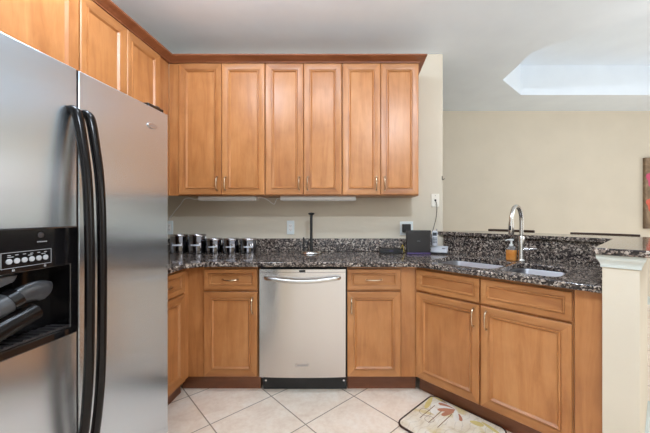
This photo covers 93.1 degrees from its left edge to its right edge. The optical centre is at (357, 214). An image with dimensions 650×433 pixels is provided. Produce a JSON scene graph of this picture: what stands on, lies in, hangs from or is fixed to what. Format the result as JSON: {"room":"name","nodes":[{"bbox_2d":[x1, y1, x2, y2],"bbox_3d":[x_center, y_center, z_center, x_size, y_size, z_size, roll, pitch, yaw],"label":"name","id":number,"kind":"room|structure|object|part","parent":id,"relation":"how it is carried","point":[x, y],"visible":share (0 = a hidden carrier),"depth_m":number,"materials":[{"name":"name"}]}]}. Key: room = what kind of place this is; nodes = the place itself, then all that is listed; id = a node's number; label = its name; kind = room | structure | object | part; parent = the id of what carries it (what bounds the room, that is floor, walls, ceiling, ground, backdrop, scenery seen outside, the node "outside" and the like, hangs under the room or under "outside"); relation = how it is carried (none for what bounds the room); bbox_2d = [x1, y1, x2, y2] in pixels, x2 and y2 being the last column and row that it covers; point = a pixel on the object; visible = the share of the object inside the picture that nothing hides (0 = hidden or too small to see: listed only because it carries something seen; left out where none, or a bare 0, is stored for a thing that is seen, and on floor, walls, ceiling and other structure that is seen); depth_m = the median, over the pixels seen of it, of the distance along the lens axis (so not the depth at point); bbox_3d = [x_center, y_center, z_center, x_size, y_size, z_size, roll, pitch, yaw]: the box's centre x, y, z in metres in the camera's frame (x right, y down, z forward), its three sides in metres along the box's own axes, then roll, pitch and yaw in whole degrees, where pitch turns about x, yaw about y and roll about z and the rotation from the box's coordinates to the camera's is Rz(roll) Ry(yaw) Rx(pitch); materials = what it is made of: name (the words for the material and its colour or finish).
{"room":"kitchen","nodes":[
{"label":"kitchen","id":0,"kind":"room"},
{"bbox_2d":[168,54,442,245],"bbox_3d":[-0.519,-0.102,2.808,2.562,2.690,0.125,0,0,0],"label":"wall","id":1,"kind":"structure","parent":0,"point":[362,217],"depth_m":2.75,"materials":[{"name":"beige paint"}]},
{"bbox_2d":[168,221,172,234],"bbox_3d":[-1.690,0.113,2.740,0.066,0.124,0.009,0,0,0],"label":"wall outlet","id":2,"kind":"object","parent":1,"relation":"attached to","point":[170,223],"visible":0.59,"depth_m":2.74,"materials":[{"name":"white plastic"}]},
{"bbox_2d":[169,63,273,197],"bbox_3d":[-1.121,-0.679,2.561,0.769,1.050,0.343,0,0,0],"label":"upper cabinet","id":3,"kind":"object","parent":1,"relation":"attached to","point":[217,111],"visible":1,"depth_m":2.44,"materials":[{"name":"brown wood"}]},
{"bbox_3d":[-1.251,-0.680,2.429,0.338,1.040,0.019,0,0,0],"label":"door","id":4,"kind":"part","parent":3,"relation":"part of","materials":[{"name":"brown wood"}]},
{"bbox_3d":[-1.251,-0.680,2.438,0.208,0.910,0.006,0,0,0],"label":"panel","id":5,"kind":"part","parent":3,"relation":"part of","materials":[{"name":"brown wood"}]},
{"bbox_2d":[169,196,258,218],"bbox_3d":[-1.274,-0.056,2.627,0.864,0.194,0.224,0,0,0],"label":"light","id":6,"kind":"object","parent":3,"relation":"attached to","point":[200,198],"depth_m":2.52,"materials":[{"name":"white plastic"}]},
{"bbox_3d":[-1.513,-0.054,2.634,0.411,0.189,0.037,0,0,25],"label":"light cord","id":7,"kind":"part","parent":6,"relation":"part of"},
{"bbox_3d":[-0.909,-0.680,2.429,0.338,1.040,0.019,0,0,0],"label":"door","id":8,"kind":"part","parent":3,"relation":"part of","materials":[{"name":"brown wood"}]},
{"bbox_3d":[-0.909,-0.680,2.438,0.208,0.910,0.006,0,0,0],"label":"panel","id":9,"kind":"part","parent":3,"relation":"part of","materials":[{"name":"brown wood"}]},
{"bbox_2d":[287,221,293,233],"bbox_3d":[-0.604,0.112,2.740,0.066,0.124,0.009,0,0,0],"label":"wall outlet","id":10,"kind":"object","parent":1,"relation":"attached to","point":[290,224],"visible":1,"depth_m":2.74,"materials":[{"name":"white plastic"}]},
{"bbox_2d":[168,238,431,250],"bbox_3d":[-0.549,0.266,2.729,2.498,0.114,0.030,0,0,0],"label":"backsplash","id":11,"kind":"structure","parent":1,"relation":"attached to","point":[263,244],"depth_m":2.71,"materials":[{"name":"stone"}]},
{"bbox_2d":[266,63,341,197],"bbox_3d":[-0.431,-0.679,2.561,0.609,1.050,0.343,0,0,0],"label":"upper cabinet","id":12,"kind":"object","parent":1,"relation":"attached to","point":[304,101],"visible":0.98,"depth_m":2.44,"materials":[{"name":"brown wood"}]},
{"bbox_3d":[-0.583,-0.680,2.438,0.169,0.910,0.006,0,0,0],"label":"panel","id":13,"kind":"part","parent":12,"relation":"part of","materials":[{"name":"brown wood"}]},
{"bbox_3d":[-0.583,-0.680,2.429,0.299,1.040,0.019,0,0,0],"label":"door","id":14,"kind":"part","parent":12,"relation":"part of","materials":[{"name":"brown wood"}]},
{"bbox_2d":[280,196,355,200],"bbox_3d":[-0.329,-0.134,2.562,0.622,0.038,0.095,0,0,0],"label":"light","id":15,"kind":"object","parent":12,"relation":"attached to","point":[282,198],"visible":1,"depth_m":2.52,"materials":[{"name":"white plastic"}]},
{"bbox_3d":[-0.280,-0.680,2.438,0.169,0.910,0.006,0,0,0],"label":"panel","id":16,"kind":"part","parent":12,"relation":"part of","materials":[{"name":"brown wood"}]},
{"bbox_3d":[-0.280,-0.680,2.429,0.299,1.040,0.019,0,0,0],"label":"door","id":17,"kind":"part","parent":12,"relation":"part of","materials":[{"name":"brown wood"}]},
{"bbox_2d":[342,63,418,197],"bbox_3d":[0.179,-0.679,2.561,0.607,1.050,0.343,0,0,0],"label":"upper cabinet","id":18,"kind":"object","parent":1,"relation":"attached to","point":[380,102],"visible":1,"depth_m":2.44,"materials":[{"name":"brown wood"}]},
{"bbox_2d":[92,0,426,72],"bbox_3d":[-0.486,-1.228,1.702,2.049,0.043,2.083,0,0,0],"label":"crown molding","id":19,"kind":"structure","parent":18,"relation":"attached to","point":[108,6],"depth_m":2.38,"materials":[{"name":"brown wood"}]},
{"bbox_3d":[0.028,-0.680,2.429,0.298,1.040,0.019,0,0,0],"label":"door","id":20,"kind":"part","parent":18,"relation":"part of","materials":[{"name":"brown wood"}]},
{"bbox_3d":[0.028,-0.680,2.438,0.168,0.910,0.006,0,0,0],"label":"panel","id":21,"kind":"part","parent":18,"relation":"part of","materials":[{"name":"brown wood"}]},
{"bbox_3d":[0.212,-0.249,2.405,0.015,0.119,0.033,0,0,0],"label":"handle","id":22,"kind":"part","parent":18,"relation":"part of","materials":[{"name":"silver metal"}]},
{"bbox_3d":[0.330,-0.680,2.429,0.298,1.040,0.019,0,0,0],"label":"door","id":23,"kind":"part","parent":18,"relation":"part of","materials":[{"name":"brown wood"}]},
{"bbox_3d":[0.330,-0.680,2.438,0.168,0.910,0.006,0,0,0],"label":"panel","id":24,"kind":"part","parent":18,"relation":"part of","materials":[{"name":"brown wood"}]},
{"bbox_2d":[400,221,412,234],"bbox_3d":[0.434,0.119,2.740,0.116,0.124,0.009,0,0,0],"label":"wall outlet","id":25,"kind":"object","parent":1,"relation":"attached to","point":[401,222],"visible":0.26,"depth_m":2.74,"materials":[{"name":"white plastic"}]},
{"bbox_2d":[402,224,410,231],"bbox_3d":[0.429,0.117,2.713,0.074,0.073,0.046,0,0,0],"label":"power adapter","id":26,"kind":"object","parent":25,"relation":"attached to","point":[405,227],"visible":0.76,"depth_m":2.69,"materials":[{"name":"black plastic"}]},
{"bbox_2d":[431,194,438,206],"bbox_3d":[0.692,-0.132,2.739,0.070,0.116,0.010,0,0,0],"label":"phone jack","id":27,"kind":"object","parent":1,"relation":"attached to","point":[434,197],"visible":1,"depth_m":2.74,"materials":[{"name":"white plastic"}]},
{"bbox_2d":[111,0,649,110],"bbox_3d":[2.190,-1.625,0.528,8.220,0.357,7.657,0,0,0],"label":"ceiling","id":28,"kind":"structure","parent":0,"point":[499,55],"depth_m":2.54,"materials":[{"name":"paint"}]},
{"bbox_2d":[167,305,649,432],"bbox_3d":[2.190,1.283,0.528,8.220,0.080,7.657,0,0,0],"label":"floor","id":29,"kind":"structure","parent":0,"point":[194,410],"depth_m":1.96,"materials":[{"name":"tile"}]},
{"bbox_2d":[0,32,167,432],"bbox_3d":[-1.333,0.337,1.150,0.823,1.773,0.910,0,0,2],"label":"refrigerator","id":30,"kind":"object","parent":29,"relation":"on","point":[84,161],"visible":1,"depth_m":1.06,"materials":[{"name":"metal"}]},
{"bbox_3d":[-1.032,0.271,0.859,0.066,0.084,0.093,0,0,2],"label":"water spout","id":31,"kind":"part","parent":30,"relation":"part of","materials":[{"name":"grey plastic"}]},
{"bbox_3d":[-1.014,0.240,0.956,0.023,0.066,0.099,0,0,14],"label":"lever","id":32,"kind":"part","parent":30,"relation":"part of","materials":[{"name":"grey plastic"}]},
{"bbox_3d":[-1.049,0.303,0.891,0.072,1.649,0.412,0,0,2],"label":"freezer door","id":33,"kind":"part","parent":30,"relation":"part of","materials":[{"name":"metal"}]},
{"bbox_3d":[-0.969,0.274,1.071,0.090,1.315,0.038,0,0,2],"label":"handle","id":34,"kind":"part","parent":30,"relation":"part of","materials":[{"name":"black metal"}]},
{"bbox_3d":[-0.968,0.274,1.121,0.090,1.315,0.038,0,0,2],"label":"handle","id":35,"kind":"part","parent":30,"relation":"part of","materials":[{"name":"black metal"}]},
{"bbox_3d":[-1.034,0.303,1.350,0.072,1.649,0.492,0,0,2],"label":"door","id":36,"kind":"part","parent":30,"relation":"part of","materials":[{"name":"metal"}]},
{"bbox_2d":[168,269,187,404],"bbox_3d":[-1.450,0.802,1.892,0.631,0.882,0.496,0,0,0],"label":"base cabinet","id":37,"kind":"object","parent":29,"relation":"on","point":[178,280],"visible":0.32,"depth_m":2.00,"materials":[{"name":"brown wood"}]},
{"bbox_3d":[-1.183,0.827,1.857,0.006,0.458,0.290,0,0,0],"label":"panel","id":38,"kind":"part","parent":37,"relation":"part of","materials":[{"name":"brown wood"}]},
{"bbox_3d":[-1.181,0.447,1.857,0.006,0.056,0.332,0,0,0],"label":"panel","id":39,"kind":"part","parent":37,"relation":"part of","materials":[{"name":"brown wood"}]},
{"bbox_3d":[-1.175,0.447,1.857,0.019,0.144,0.420,0,0,0],"label":"drawer","id":40,"kind":"part","parent":37,"relation":"part of","materials":[{"name":"brown wood"}]},
{"bbox_3d":[-1.175,0.827,1.857,0.019,0.588,0.420,0,0,0],"label":"door","id":41,"kind":"part","parent":37,"relation":"part of","materials":[{"name":"brown wood"}]},
{"bbox_2d":[183,267,261,387],"bbox_3d":[-0.977,0.802,2.402,0.559,0.882,0.631,0,0,0],"label":"base cabinet","id":42,"kind":"object","parent":29,"relation":"on","point":[223,302],"visible":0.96,"depth_m":2.13,"materials":[{"name":"brown wood"}]},
{"bbox_3d":[-0.884,0.447,2.127,0.368,0.144,0.019,0,0,0],"label":"drawer","id":43,"kind":"part","parent":42,"relation":"part of","materials":[{"name":"brown wood"}]},
{"bbox_3d":[-0.884,0.447,2.134,0.280,0.056,0.006,0,0,0],"label":"panel","id":44,"kind":"part","parent":42,"relation":"part of","materials":[{"name":"brown wood"}]},
{"bbox_3d":[-0.884,0.827,2.127,0.368,0.588,0.019,0,0,0],"label":"door","id":45,"kind":"part","parent":42,"relation":"part of","materials":[{"name":"brown wood"}]},
{"bbox_3d":[-0.884,0.827,2.135,0.238,0.458,0.006,0,0,0],"label":"panel","id":46,"kind":"part","parent":42,"relation":"part of","materials":[{"name":"brown wood"}]},
{"bbox_2d":[259,267,346,388],"bbox_3d":[-0.384,0.805,2.377,0.606,0.868,0.642,0,0,0],"label":"dishwasher","id":47,"kind":"object","parent":29,"relation":"on","point":[303,310],"visible":0.98,"depth_m":2.11,"materials":[{"name":"silver metal"}]},
{"bbox_3d":[-0.384,0.443,2.088,0.533,0.045,0.063,0,0,0],"label":"handle","id":48,"kind":"part","parent":47,"relation":"part of","materials":[{"name":"silver metal"}]},
{"bbox_3d":[-0.378,1.181,2.189,0.595,0.115,0.018,0,0,0],"label":"kick plate","id":49,"kind":"part","parent":47,"relation":"part of","materials":[{"name":"black plastic"}]},
{"bbox_2d":[347,267,415,387],"bbox_3d":[0.167,0.802,2.402,0.488,0.882,0.631,0,0,0],"label":"base cabinet","id":50,"kind":"object","parent":29,"relation":"on","point":[381,301],"visible":1,"depth_m":2.13,"materials":[{"name":"brown wood"}]},
{"bbox_3d":[0.112,0.447,2.127,0.370,0.144,0.019,0,0,0],"label":"drawer","id":51,"kind":"part","parent":50,"relation":"part of","materials":[{"name":"brown wood"}]},
{"bbox_3d":[0.112,0.447,2.134,0.282,0.056,0.006,0,0,0],"label":"panel","id":52,"kind":"part","parent":50,"relation":"part of","materials":[{"name":"brown wood"}]},
{"bbox_3d":[0.112,0.827,2.127,0.370,0.588,0.019,0,0,0],"label":"door","id":53,"kind":"part","parent":50,"relation":"part of","materials":[{"name":"brown wood"}]},
{"bbox_3d":[0.112,0.827,2.135,0.240,0.458,0.006,0,0,0],"label":"panel","id":54,"kind":"part","parent":50,"relation":"part of","materials":[{"name":"brown wood"}]},
{"bbox_2d":[398,396,506,432],"bbox_3d":[0.544,1.236,1.782,0.508,0.012,0.416,0,0,45],"label":"kitchen mat","id":55,"kind":"object","parent":29,"relation":"on","point":[434,414],"visible":1,"depth_m":1.84,"materials":[{"name":"beige fabric"}]},
{"bbox_2d":[416,267,601,432],"bbox_3d":[0.955,0.802,1.968,0.631,0.882,1.036,0,0,-45],"label":"base cabinet","id":56,"kind":"object","parent":29,"relation":"on","point":[520,357],"visible":0.98,"depth_m":1.69,"materials":[{"name":"brown wood"}]},
{"bbox_2d":[168,235,602,292],"bbox_3d":[-0.092,0.267,2.064,3.414,0.179,1.359,0,0,0],"label":"countertop","id":57,"kind":"structure","parent":56,"relation":"on","point":[581,266],"depth_m":2.20,"materials":[{"name":"stone"}]},
{"bbox_2d":[169,234,187,253],"bbox_3d":[-1.528,0.243,2.620,0.149,0.159,0.143,0,0,0],"label":"canister","id":58,"kind":"object","parent":57,"relation":"on","point":[178,243],"visible":0.93,"depth_m":2.56,"materials":[{"name":"metal"}]},
{"bbox_3d":[-1.531,0.173,2.620,0.143,0.020,0.143,0,0,0],"label":"lid","id":59,"kind":"part","parent":58,"relation":"part of","materials":[{"name":"metal"}]},
{"bbox_2d":[188,234,205,253],"bbox_3d":[-1.375,0.243,2.620,0.149,0.159,0.143,0,0,0],"label":"canister","id":60,"kind":"object","parent":57,"relation":"on","point":[196,242],"visible":0.93,"depth_m":2.56,"materials":[{"name":"metal"}]},
{"bbox_3d":[-1.378,0.173,2.620,0.143,0.020,0.143,0,0,0],"label":"lid","id":61,"kind":"part","parent":60,"relation":"part of","materials":[{"name":"metal"}]},
{"bbox_2d":[205,238,222,252],"bbox_3d":[-1.233,0.260,2.625,0.142,0.125,0.136,0,0,0],"label":"canister","id":62,"kind":"object","parent":57,"relation":"on","point":[212,245],"visible":0.97,"depth_m":2.57,"materials":[{"name":"metal"}]},
{"bbox_3d":[-1.236,0.207,2.625,0.136,0.020,0.136,0,0,0],"label":"lid","id":63,"kind":"part","parent":62,"relation":"part of","materials":[{"name":"metal"}]},
{"bbox_2d":[222,238,238,252],"bbox_3d":[-1.087,0.260,2.625,0.142,0.125,0.136,0,0,0],"label":"canister","id":64,"kind":"object","parent":57,"relation":"on","point":[230,245],"visible":1,"depth_m":2.57,"materials":[{"name":"metal"}]},
{"bbox_3d":[-1.090,0.207,2.625,0.136,0.020,0.136,0,0,0],"label":"lid","id":65,"kind":"part","parent":64,"relation":"part of","materials":[{"name":"metal"}]},
{"bbox_2d":[240,238,256,252],"bbox_3d":[-0.937,0.260,2.625,0.142,0.125,0.136,0,0,0],"label":"canister","id":66,"kind":"object","parent":57,"relation":"on","point":[247,245],"visible":1,"depth_m":2.57,"materials":[{"name":"metal"}]},
{"bbox_3d":[-0.940,0.207,2.625,0.136,0.020,0.136,0,0,0],"label":"lid","id":67,"kind":"part","parent":66,"relation":"part of","materials":[{"name":"metal"}]},
{"bbox_2d":[300,212,322,253],"bbox_3d":[-0.397,0.150,2.600,0.194,0.344,0.194,0,0,0],"label":"paper towel holder","id":68,"kind":"object","parent":57,"relation":"on","point":[311,250],"visible":1,"depth_m":2.59,"materials":[{"name":"silver metal"}]},
{"bbox_2d":[379,248,402,253],"bbox_3d":[0.276,0.304,2.600,0.193,0.035,0.111,0,0,-1],"label":"modem","id":69,"kind":"object","parent":57,"relation":"on","point":[381,250],"visible":1,"depth_m":2.55,"materials":[{"name":"black plastic"}]},
{"bbox_2d":[406,230,430,253],"bbox_3d":[0.498,0.224,2.526,0.203,0.196,0.054,0,0,2],"label":"router","id":70,"kind":"object","parent":57,"relation":"on","point":[417,241],"visible":1,"depth_m":2.50,"materials":[{"name":"black plastic"}]},
{"bbox_2d":[430,246,447,253],"bbox_3d":[0.683,0.293,2.572,0.140,0.058,0.105,0,0,20],"label":"cradle","id":71,"kind":"object","parent":57,"relation":"on","point":[434,249],"visible":0.92,"depth_m":2.55,"materials":[{"name":"white plastic"}]},
{"bbox_2d":[432,229,437,245],"bbox_3d":[0.653,0.192,2.603,0.047,0.149,0.044,0,0,14],"label":"cordless phone","id":72,"kind":"object","parent":71,"relation":"on","point":[434,233],"visible":1,"depth_m":2.59,"materials":[{"name":"white plastic"}]},
{"bbox_2d":[441,261,565,276],"bbox_3d":[0.891,0.447,1.997,0.834,0.179,0.434,0,0,45],"label":"sink","id":73,"kind":"object","parent":57,"relation":"in","point":[460,263],"visible":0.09,"depth_m":2.04,"materials":[{"name":"metal"}]},
{"bbox_3d":[0.772,0.447,2.115,0.499,0.179,0.434,0,0,45],"label":"bowl","id":74,"kind":"part","parent":73,"relation":"part of","materials":[{"name":"metal"}]},
{"bbox_3d":[1.061,0.447,1.826,0.352,0.179,0.434,0,0,45],"label":"bowl","id":75,"kind":"part","parent":73,"relation":"part of","materials":[{"name":"metal"}]},
{"bbox_2d":[505,239,516,260],"bbox_3d":[1.089,0.246,2.176,0.069,0.152,0.047,0,0,45],"label":"soap dispenser","id":76,"kind":"object","parent":57,"relation":"on","point":[511,252],"visible":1,"depth_m":2.16,"materials":[{"name":"orange plastic"}]},
{"bbox_2d":[508,204,537,261],"bbox_3d":[1.097,0.126,2.042,0.252,0.393,0.131,0,0,-45],"label":"faucet","id":77,"kind":"object","parent":57,"relation":"on","point":[521,239],"visible":1,"depth_m":2.11,"materials":[{"name":"silver metal"}]},
{"bbox_3d":[1.069,0.040,2.064,0.228,0.222,0.026,0,0,-45],"label":"spout","id":78,"kind":"part","parent":77,"relation":"part of","materials":[{"name":"silver metal"}]},
{"bbox_3d":[1.183,0.238,2.092,0.028,0.028,0.081,0,0,-45],"label":"lever","id":79,"kind":"part","parent":77,"relation":"part of","materials":[{"name":"silver metal"}]},
{"bbox_3d":[0.569,0.827,1.976,0.006,0.458,0.313,0,0,-45],"label":"panel","id":80,"kind":"part","parent":56,"relation":"part of","materials":[{"name":"brown wood"}]},
{"bbox_3d":[0.568,0.447,1.974,0.355,0.056,0.006,0,0,45],"label":"panel","id":81,"kind":"part","parent":56,"relation":"part of","materials":[{"name":"brown wood"}]},
{"bbox_3d":[0.564,0.447,1.970,0.019,0.144,0.443,0,0,-45],"label":"drawer","id":82,"kind":"part","parent":56,"relation":"part of","materials":[{"name":"brown wood"}]},
{"bbox_3d":[0.564,0.827,1.970,0.019,0.588,0.443,0,0,-45],"label":"door","id":83,"kind":"part","parent":56,"relation":"part of","materials":[{"name":"brown wood"}]},
{"bbox_3d":[0.680,0.613,1.820,0.033,0.119,0.015,0,0,-45],"label":"handle","id":84,"kind":"part","parent":56,"relation":"part of","materials":[{"name":"silver metal"}]},
{"bbox_3d":[0.734,0.613,1.766,0.033,0.119,0.015,0,0,-45],"label":"handle","id":85,"kind":"part","parent":56,"relation":"part of","materials":[{"name":"silver metal"}]},
{"bbox_3d":[0.891,0.827,1.654,0.317,0.458,0.006,0,0,45],"label":"panel","id":86,"kind":"part","parent":56,"relation":"part of","materials":[{"name":"brown wood"}]},
{"bbox_3d":[0.890,0.447,1.652,0.359,0.056,0.006,0,0,45],"label":"panel","id":87,"kind":"part","parent":56,"relation":"part of","materials":[{"name":"brown wood"}]},
{"bbox_3d":[0.885,0.447,1.648,0.019,0.144,0.447,0,0,-45],"label":"drawer","id":88,"kind":"part","parent":56,"relation":"part of","materials":[{"name":"brown wood"}]},
{"bbox_3d":[0.885,0.827,1.648,0.019,0.588,0.447,0,0,-45],"label":"door","id":89,"kind":"part","parent":56,"relation":"part of","materials":[{"name":"brown wood"}]},
{"bbox_2d":[488,229,534,232],"bbox_3d":[1.315,0.690,2.760,0.423,1.107,0.415,0,0,45],"label":"bar stool","id":90,"kind":"object","parent":29,"relation":"on","point":[498,230],"visible":0.11,"depth_m":2.92,"materials":[{"name":"brown wood"}]},
{"bbox_2d":[570,232,639,236],"bbox_3d":[1.714,0.690,2.170,0.423,1.107,0.415,0,0,45],"label":"bar stool","id":91,"kind":"object","parent":29,"relation":"on","point":[579,233],"visible":0.12,"depth_m":2.28,"materials":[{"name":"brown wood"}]},
{"bbox_2d":[443,111,649,295],"bbox_3d":[2.200,-0.102,4.307,8.000,2.690,0.100,0,0,0],"label":"wall","id":92,"kind":"structure","parent":0,"point":[567,172],"depth_m":4.26,"materials":[{"name":"beige paint"}]},
{"bbox_2d":[643,158,649,228],"bbox_3d":[4.365,-0.302,4.235,0.810,0.980,0.042,0,0,0],"label":"canvas painting","id":93,"kind":"object","parent":92,"relation":"attached to","point":[646,161],"visible":1,"depth_m":4.21},
{"bbox_2d":[602,258,647,432],"bbox_3d":[0.974,0.710,2.086,1.430,1.067,0.834,0,0,45],"label":"wall","id":94,"kind":"structure","parent":0,"point":[624,291],"depth_m":1.33,"materials":[{"name":"beige paint"}]},
{"bbox_2d":[443,235,602,265],"bbox_3d":[1.177,0.250,2.317,1.185,0.145,0.021,0,0,45],"label":"backsplash","id":95,"kind":"structure","parent":94,"relation":"attached to","point":[548,250],"depth_m":2.21,"materials":[{"name":"stone"}]},
{"bbox_2d":[438,231,649,257],"bbox_3d":[1.118,0.161,2.069,1.571,0.030,1.078,0,0,45],"label":"countertop","id":96,"kind":"structure","parent":94,"relation":"on","point":[629,246],"depth_m":1.95,"materials":[{"name":"stone"}]},
{"bbox_2d":[596,254,646,270],"bbox_3d":[1.426,0.205,1.615,0.166,0.056,0.848,0,0,45],"label":"trim","id":97,"kind":"structure","parent":94,"relation":"attached to","point":[610,261],"depth_m":1.32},
{"bbox_2d":[645,401,649,432],"bbox_3d":[1.441,1.193,1.619,0.141,0.100,0.863,0,0,45],"label":"baseboard","id":98,"kind":"structure","parent":94,"relation":"attached to","point":[647,427],"depth_m":1.71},
{"bbox_3d":[-1.860,-0.307,0.529,0.120,3.100,7.657,0,0,0],"label":"wall","id":99,"kind":"structure","parent":0,"visible":0},
{"bbox_2d":[0,0,78,70],"bbox_3d":[-1.627,-0.895,1.170,0.343,0.617,0.929,0,0,0],"label":"upper cabinet","id":100,"kind":"object","parent":99,"relation":"attached to","point":[50,27],"visible":0.37,"depth_m":1.48,"materials":[{"name":"brown wood"}]},
{"bbox_3d":[-1.496,-0.896,1.401,0.019,0.607,0.459,0,0,0],"label":"door","id":101,"kind":"part","parent":100,"relation":"part of","materials":[{"name":"brown wood"}]},
{"bbox_2d":[79,0,168,195],"bbox_3d":[-1.627,-0.679,2.037,0.343,1.050,0.798,0,0,0],"label":"upper cabinet","id":102,"kind":"object","parent":99,"relation":"attached to","point":[110,54],"visible":0.12,"depth_m":1.92,"materials":[{"name":"brown wood"}]},
{"bbox_3d":[-1.496,-0.680,1.807,0.019,1.040,0.330,0,0,0],"label":"door","id":103,"kind":"part","parent":102,"relation":"part of","materials":[{"name":"brown wood"}]},
{"bbox_3d":[-1.504,-0.680,1.807,0.006,0.910,0.200,0,0,0],"label":"panel","id":104,"kind":"part","parent":102,"relation":"part of","materials":[{"name":"brown wood"}]},
{"bbox_3d":[-1.504,-0.680,2.141,0.006,0.910,0.200,0,0,0],"label":"panel","id":105,"kind":"part","parent":102,"relation":"part of","materials":[{"name":"brown wood"}]},
{"bbox_3d":[-1.496,-0.680,2.141,0.019,1.040,0.330,0,0,0],"label":"door","id":106,"kind":"part","parent":102,"relation":"part of","materials":[{"name":"brown wood"}]}
]}

